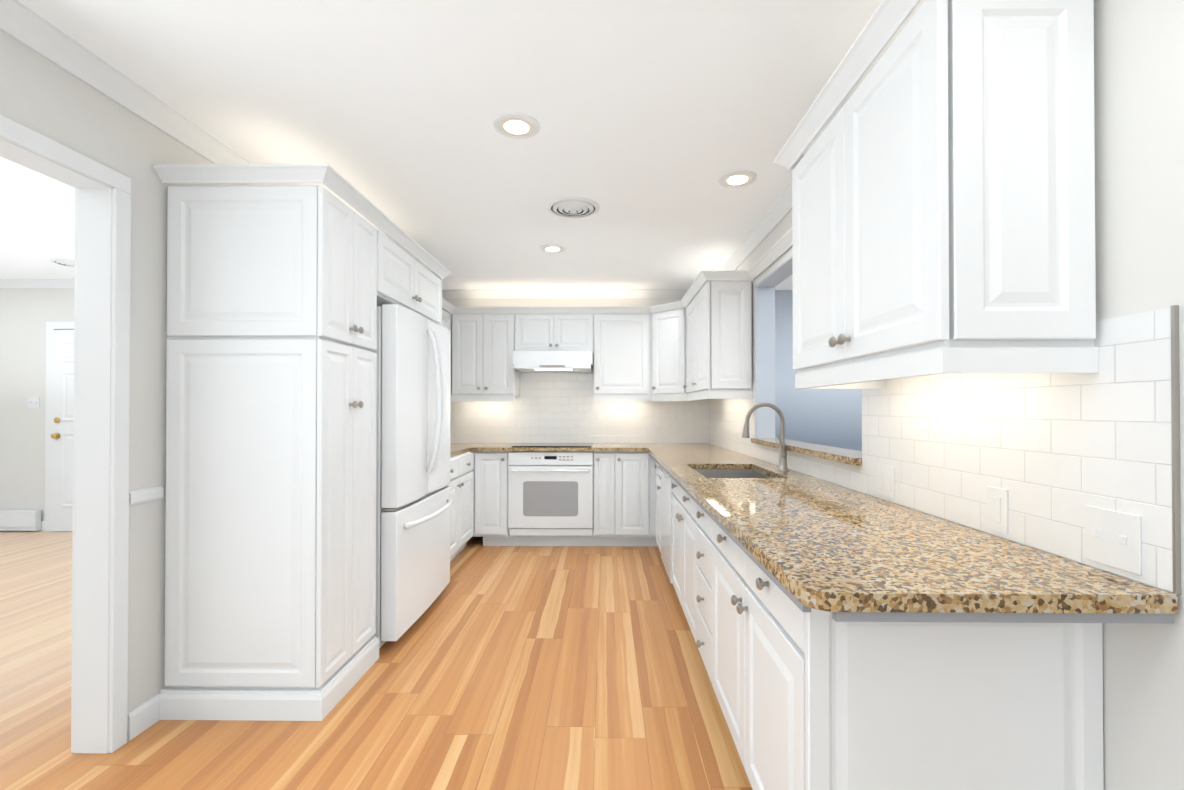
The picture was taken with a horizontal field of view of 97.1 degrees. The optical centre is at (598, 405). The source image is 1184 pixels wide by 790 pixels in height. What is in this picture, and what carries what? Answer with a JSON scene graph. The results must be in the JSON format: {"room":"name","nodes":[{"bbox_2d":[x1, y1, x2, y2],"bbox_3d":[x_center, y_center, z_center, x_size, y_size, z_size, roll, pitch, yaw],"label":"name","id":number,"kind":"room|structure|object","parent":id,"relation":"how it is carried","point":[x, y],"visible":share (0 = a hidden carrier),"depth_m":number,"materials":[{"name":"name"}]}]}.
{"room":"kitchen","nodes":[
{"label":"kitchen","id":0,"kind":"room"},
{"bbox_2d":[0,156,74,278],"bbox_3d":[-4.752,-1.399,1.833,5.730,0.180,7.030,0,0,1],"label":"ceiling","id":1,"kind":"structure","parent":0,"point":[37,222],"depth_m":3.74,"materials":[{"name":"paint"}]},
{"bbox_2d":[50,259,74,266],"bbox_3d":[-4.750,-1.271,4.717,0.269,0.032,0.269,0,0,1],"label":"ceiling vent","id":2,"kind":"object","parent":1,"relation":"in","point":[67,262],"visible":0.65,"depth_m":4.63,"materials":[{"name":"metal"}]},
{"bbox_2d":[0,30,248,711],"bbox_3d":[-1.827,-0.120,1.786,0.120,2.740,7.030,0,0,1],"label":"wall","id":3,"kind":"structure","parent":0,"point":[41,95],"depth_m":2.01,"materials":[{"name":"paint"}]},
{"bbox_2d":[0,115,130,753],"bbox_3d":[-1.835,0.194,1.158,0.152,2.104,1.588,0,0,1],"label":"door frame","id":4,"kind":"structure","parent":3,"relation":"attached to","point":[100,583],"depth_m":1.89,"materials":[{"name":"paint"}]},
{"bbox_2d":[0,0,281,185],"bbox_3d":[-1.736,-1.151,1.797,0.062,0.078,7.020,0,0,1],"label":"crown molding","id":5,"kind":"structure","parent":3,"relation":"attached to","point":[26,26],"depth_m":1.84,"materials":[{"name":"paint"}]},
{"bbox_2d":[127,486,163,740],"bbox_3d":[-1.757,0.786,2.030,0.014,0.931,0.145,0,0,1],"label":"baseboard","id":6,"kind":"structure","parent":3,"relation":"attached to","point":[143,716],"depth_m":2.02,"materials":[{"name":"paint"}]},
{"bbox_2d":[381,216,444,324],"bbox_3d":[-1.424,-0.752,3.133,0.648,0.384,1.015,0,0,1],"label":"upper cabinet","id":7,"kind":"object","parent":3,"relation":"attached to","point":[405,282],"depth_m":3.03,"materials":[{"name":"paint"}]},
{"bbox_2d":[442,308,453,395],"bbox_3d":[-1.561,-0.488,4.639,0.321,0.780,0.652,0,0,1],"label":"upper cabinet","id":8,"kind":"object","parent":3,"relation":"attached to","point":[447,319],"depth_m":4.97,"materials":[{"name":"paint"}]},
{"bbox_2d":[0,531,752,789],"bbox_3d":[-1.717,1.300,1.774,12.200,0.100,7.430,0,0,1],"label":"floor","id":9,"kind":"structure","parent":0,"point":[537,668],"depth_m":2.20,"materials":[{"name":"brown wood"}]},
{"bbox_2d":[157,164,380,720],"bbox_3d":[-1.434,0.152,2.361,0.648,2.204,0.515,0,0,1],"label":"tall cabinet","id":10,"kind":"object","parent":9,"relation":"on","point":[277,295],"depth_m":2.11,"materials":[{"name":"paint"}]},
{"bbox_2d":[373,304,452,648],"bbox_3d":[-1.322,0.373,3.121,0.795,1.775,0.920,0,0,1],"label":"refrigerator","id":11,"kind":"object","parent":9,"relation":"on","point":[414,501],"visible":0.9,"depth_m":2.80,"materials":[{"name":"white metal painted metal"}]},
{"bbox_2d":[448,451,475,560],"bbox_3d":[-1.425,0.836,4.179,0.618,0.864,1.020,0,0,1],"label":"base cabinet","id":12,"kind":"object","parent":9,"relation":"on","point":[462,484],"depth_m":4.29,"materials":[{"name":"paint"}]},
{"bbox_2d":[450,447,469,456],"bbox_3d":[-1.437,0.385,4.153,0.580,0.034,0.978,0,0,1],"label":"countertop","id":13,"kind":"structure","parent":12,"relation":"on","point":[454,451],"depth_m":4.42,"materials":[{"name":"stone"}]},
{"bbox_2d":[450,443,645,451],"bbox_3d":[-0.651,0.391,4.952,2.130,0.034,0.640,0,0,1],"label":"countertop","id":14,"kind":"structure","parent":12,"relation":"on","point":[503,447],"depth_m":4.64,"materials":[{"name":"stone"}]},
{"bbox_2d":[512,443,591,446],"bbox_3d":[-0.421,0.370,4.969,0.720,0.008,0.480,0,0,1],"label":"cooktop","id":15,"kind":"object","parent":14,"relation":"in","point":[553,445],"visible":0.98,"depth_m":4.80,"materials":[{"name":"black glass"}]},
{"bbox_2d":[476,451,519,545],"bbox_3d":[-0.951,0.842,4.972,0.300,0.864,0.618,0,0,1],"label":"base cabinet","id":16,"kind":"object","parent":9,"relation":"on","point":[492,467],"depth_m":4.67,"materials":[{"name":"paint"}]},
{"bbox_2d":[508,452,592,535],"bbox_3d":[-0.422,0.788,4.915,0.750,0.742,0.662,0,0,1],"label":"wall oven","id":17,"kind":"object","parent":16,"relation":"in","point":[550,493],"visible":0.96,"depth_m":4.64,"materials":[{"name":"white metal"}]},
{"bbox_2d":[592,452,615,545],"bbox_3d":[0.055,0.842,4.959,0.192,0.864,0.618,0,0,1],"label":"base cabinet","id":18,"kind":"object","parent":9,"relation":"on","point":[604,463],"depth_m":4.65,"materials":[{"name":"paint"}]},
{"bbox_2d":[616,452,651,545],"bbox_3d":[0.302,0.842,4.956,0.303,0.864,0.618,0,0,1],"label":"base cabinet","id":19,"kind":"object","parent":9,"relation":"on","point":[633,469],"depth_m":4.65,"materials":[{"name":"paint"}]},
{"bbox_2d":[657,467,673,582],"bbox_3d":[0.750,0.832,3.671,0.635,0.856,0.588,0,0,1],"label":"dishwasher","id":20,"kind":"object","parent":9,"relation":"on","point":[666,519],"visible":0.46,"depth_m":3.60,"materials":[{"name":"white"}]},
{"bbox_2d":[652,458,691,551],"bbox_3d":[0.793,0.836,4.200,0.618,0.864,0.460,0,0,1],"label":"base cabinet","id":21,"kind":"object","parent":9,"relation":"on","point":[679,493],"depth_m":4.29,"materials":[{"name":"paint"}]},
{"bbox_2d":[672,499,691,631],"bbox_3d":[0.777,0.938,2.910,0.618,0.640,0.920,0,0,1],"label":"base cabinet","id":22,"kind":"object","parent":9,"relation":"on","point":[681,508],"depth_m":2.87,"materials":[{"name":"paint"}]},
{"bbox_2d":[692,499,707,672],"bbox_3d":[0.769,0.821,2.275,0.618,0.864,0.350,0,0,1],"label":"base cabinet","id":23,"kind":"object","parent":9,"relation":"on","point":[699,517],"depth_m":2.35,"materials":[{"name":"paint"}]},
{"bbox_2d":[708,516,1103,789],"bbox_3d":[0.760,0.816,1.600,0.618,0.864,1.000,0,0,1],"label":"base cabinet","id":24,"kind":"object","parent":9,"relation":"on","point":[814,699],"depth_m":1.11,"materials":[{"name":"paint"}]},
{"bbox_2d":[646,443,1177,622],"bbox_3d":[0.748,0.387,3.104,0.665,0.054,4.300,0,0,1],"label":"countertop","id":25,"kind":"structure","parent":24,"relation":"on","point":[805,543],"depth_m":1.18,"materials":[{"name":"stone"}]},
{"bbox_2d":[694,469,771,477],"bbox_3d":[0.743,0.493,2.913,0.442,0.200,0.712,0,0,1],"label":"sink","id":26,"kind":"object","parent":25,"relation":"in","point":[728,473],"visible":0.1,"depth_m":3.25,"materials":[{"name":"silver metal"}]},
{"bbox_2d":[742,403,788,470],"bbox_3d":[0.928,0.170,2.876,0.259,0.375,0.134,0,0,1],"label":"faucet","id":27,"kind":"object","parent":25,"relation":"on","point":[782,458],"visible":1,"depth_m":2.90,"materials":[{"name":"silver metal"}]},
{"bbox_2d":[0,288,861,520],"bbox_3d":[-1.671,-0.093,5.359,12.040,2.740,0.120,0,0,1],"label":"wall","id":28,"kind":"structure","parent":0,"point":[26,314],"depth_m":5.35,"materials":[{"name":"paint"}]},
{"bbox_2d":[0,510,40,530],"bbox_3d":[-6.072,1.162,5.300,0.800,0.200,0.059,0,0,1],"label":"baseboard heater","id":29,"kind":"object","parent":28,"relation":"attached to","point":[20,520],"visible":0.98,"depth_m":5.27,"materials":[{"name":"paint"}]},
{"bbox_2d":[28,397,39,407],"bbox_3d":[-5.774,-0.031,5.344,0.115,0.115,0.014,0,0,1],"label":"light switch","id":30,"kind":"object","parent":28,"relation":"attached to","point":[33,402],"visible":1,"depth_m":5.34,"materials":[{"name":"white plastic"}]},
{"bbox_2d":[0,279,74,287],"bbox_3d":[-4.707,-1.244,5.315,5.550,0.078,0.062,0,0,1],"label":"crown molding","id":31,"kind":"structure","parent":28,"relation":"attached to","point":[36,283],"depth_m":5.29,"materials":[{"name":"paint"}]},
{"bbox_2d":[37,322,73,530],"bbox_3d":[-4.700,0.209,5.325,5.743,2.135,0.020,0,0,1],"label":"door frame","id":32,"kind":"structure","parent":28,"relation":"attached to","point":[45,524],"depth_m":5.32,"materials":[{"name":"paint"}]},
{"bbox_2d":[50,330,73,530],"bbox_3d":[-5.117,0.252,5.292,0.860,2.040,0.095,0,0,1],"label":"entry door","id":33,"kind":"structure","parent":28,"relation":"in","point":[62,404],"depth_m":5.30,"materials":[{"name":"paint"}]},
{"bbox_2d":[454,312,519,399],"bbox_3d":[-1.094,-0.485,5.125,0.600,0.780,0.322,0,0,1],"label":"upper cabinet","id":34,"kind":"object","parent":28,"relation":"attached to","point":[483,341],"depth_m":4.97,"materials":[{"name":"paint"}]},
{"bbox_2d":[514,312,593,351],"bbox_3d":[-0.419,-0.690,5.118,0.750,0.370,0.322,0,0,1],"label":"upper cabinet","id":35,"kind":"object","parent":28,"relation":"attached to","point":[532,332],"depth_m":4.96,"materials":[{"name":"paint"}]},
{"bbox_2d":[512,351,593,371],"bbox_3d":[-0.420,-0.420,5.027,0.740,0.168,0.500,0,0,1],"label":"range hood","id":36,"kind":"object","parent":35,"relation":"attached to","point":[552,361],"visible":0.96,"depth_m":4.80,"materials":[{"name":"white metal"}]},
{"bbox_2d":[442,289,700,298],"bbox_3d":[-0.297,-1.125,5.258,2.670,0.078,0.062,0,0,1],"label":"crown molding","id":37,"kind":"structure","parent":28,"relation":"attached to","point":[507,293],"depth_m":5.25,"materials":[{"name":"paint"}]},
{"bbox_2d":[450,368,705,442],"bbox_3d":[-0.312,-0.004,5.276,2.820,0.760,0.008,0,0,1],"label":"tile backsplash","id":38,"kind":"structure","parent":28,"relation":"attached to","point":[550,407],"depth_m":5.27,"materials":[{"name":"white tile"}]},
{"bbox_2d":[480,427,486,438],"bbox_3d":[-1.162,0.274,5.278,0.070,0.115,0.007,0,0,1],"label":"outlet","id":39,"kind":"object","parent":38,"relation":"attached to","point":[483,430],"depth_m":5.28,"materials":[{"name":"white plastic"}]},
{"bbox_2d":[593,312,649,395],"bbox_3d":[0.241,-0.485,5.108,0.570,0.780,0.322,0,0,1],"label":"upper cabinet","id":40,"kind":"object","parent":28,"relation":"attached to","point":[621,353],"depth_m":4.95,"materials":[{"name":"paint"}]},
{"bbox_2d":[650,306,653,395],"bbox_3d":[0.646,-0.522,4.807,0.275,0.820,0.275,0,0,1],"label":"upper cabinet","id":41,"kind":"object","parent":28,"relation":"attached to","point":[651,307],"depth_m":4.93,"materials":[{"name":"paint"}]},
{"bbox_2d":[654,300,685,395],"bbox_3d":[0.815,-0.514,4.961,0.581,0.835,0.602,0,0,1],"label":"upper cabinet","id":42,"kind":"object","parent":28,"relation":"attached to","point":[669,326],"depth_m":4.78,"materials":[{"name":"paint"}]},
{"bbox_2d":[18,0,925,289],"bbox_3d":[1.208,-1.340,1.756,5.950,0.300,7.030,0,0,1],"label":"ceiling","id":43,"kind":"structure","parent":0,"point":[656,118],"depth_m":2.05,"materials":[{"name":"paint"}]},
{"bbox_2d":[493,112,539,138],"bbox_3d":[-0.346,-1.182,2.215,0.198,0.008,0.198,0,0,1],"label":"recessed light","id":44,"kind":"object","parent":43,"relation":"in","point":[517,125],"visible":1,"depth_m":2.20,"materials":[{"name":"paint"}]},
{"bbox_2d":[540,244,565,252],"bbox_3d":[-0.340,-1.170,3.900,0.198,0.008,0.198,0,0,1],"label":"recessed light","id":45,"kind":"object","parent":43,"relation":"in","point":[551,248],"visible":1,"depth_m":3.88,"materials":[{"name":"paint"}]},
{"bbox_2d":[546,196,599,217],"bbox_3d":[-0.150,-1.163,3.107,0.316,0.032,0.316,0,0,1],"label":"ceiling vent","id":46,"kind":"object","parent":43,"relation":"in","point":[573,207],"visible":1,"depth_m":3.07,"materials":[{"name":"metal"}]},
{"bbox_2d":[718,170,756,187],"bbox_3d":[0.724,-1.179,2.724,0.198,0.008,0.198,0,0,1],"label":"recessed light","id":47,"kind":"object","parent":43,"relation":"in","point":[737,178],"visible":1,"depth_m":2.71,"materials":[{"name":"paint"}]},
{"bbox_2d":[726,0,1183,789],"bbox_3d":[1.150,0.040,3.057,0.120,2.440,4.410,0,0,1],"label":"wall","id":48,"kind":"structure","parent":0,"point":[1138,86],"depth_m":1.03,"materials":[{"name":"paint"}]},
{"bbox_2d":[686,288,693,395],"bbox_3d":[0.938,-0.518,4.416,0.321,0.835,0.485,0,0,1],"label":"upper cabinet","id":49,"kind":"object","parent":48,"relation":"attached to","point":[690,309],"depth_m":4.42,"materials":[{"name":"paint"}]},
{"bbox_2d":[694,268,753,395],"bbox_3d":[0.931,-0.521,3.931,0.321,0.835,0.485,0,0,1],"label":"upper cabinet","id":50,"kind":"object","parent":48,"relation":"attached to","point":[722,309],"depth_m":3.69,"materials":[{"name":"paint"}]},
{"bbox_2d":[711,183,791,280],"bbox_3d":[1.059,-1.141,3.068,0.062,0.078,4.409,0,0,1],"label":"crown molding","id":51,"kind":"structure","parent":48,"relation":"attached to","point":[783,205],"depth_m":3.38,"materials":[{"name":"paint"}]},
{"bbox_2d":[751,256,861,465],"bbox_3d":[1.148,-0.297,2.879,0.198,1.090,1.510,0,0,1],"label":"trim","id":52,"kind":"structure","parent":48,"relation":"attached to","point":[765,354],"depth_m":3.62,"materials":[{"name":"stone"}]},
{"bbox_2d":[786,0,1098,379],"bbox_3d":[0.893,-0.539,1.539,0.336,0.835,0.880,0,0,1],"label":"upper cabinet","id":53,"kind":"object","parent":48,"relation":"attached to","point":[944,194],"depth_m":1.11,"materials":[{"name":"paint"}]},
{"bbox_2d":[706,305,1180,593],"bbox_3d":[1.085,0.096,3.108,0.010,0.528,4.307,0,0,1],"label":"tile backsplash","id":54,"kind":"structure","parent":48,"relation":"attached to","point":[1053,454],"depth_m":1.25,"materials":[{"name":"white tile"}]},
{"bbox_2d":[877,464,894,498],"bbox_3d":[1.064,0.279,1.938,0.007,0.115,0.115,0,0,1],"label":"outlet","id":55,"kind":"object","parent":54,"relation":"attached to","point":[885,474],"depth_m":1.93,"materials":[{"name":"white plastic"}]},
{"bbox_2d":[987,486,1007,533],"bbox_3d":[1.056,0.275,1.386,0.008,0.115,0.070,0,0,1],"label":"outlet","id":56,"kind":"object","parent":54,"relation":"attached to","point":[997,498],"depth_m":1.38,"materials":[{"name":"white plastic"}]},
{"bbox_2d":[1085,505,1140,574],"bbox_3d":[1.050,0.272,1.073,0.013,0.115,0.115,0,0,1],"label":"light switch","id":57,"kind":"object","parent":54,"relation":"attached to","point":[1112,538],"depth_m":1.07,"materials":[{"name":"white plastic"}]}
]}

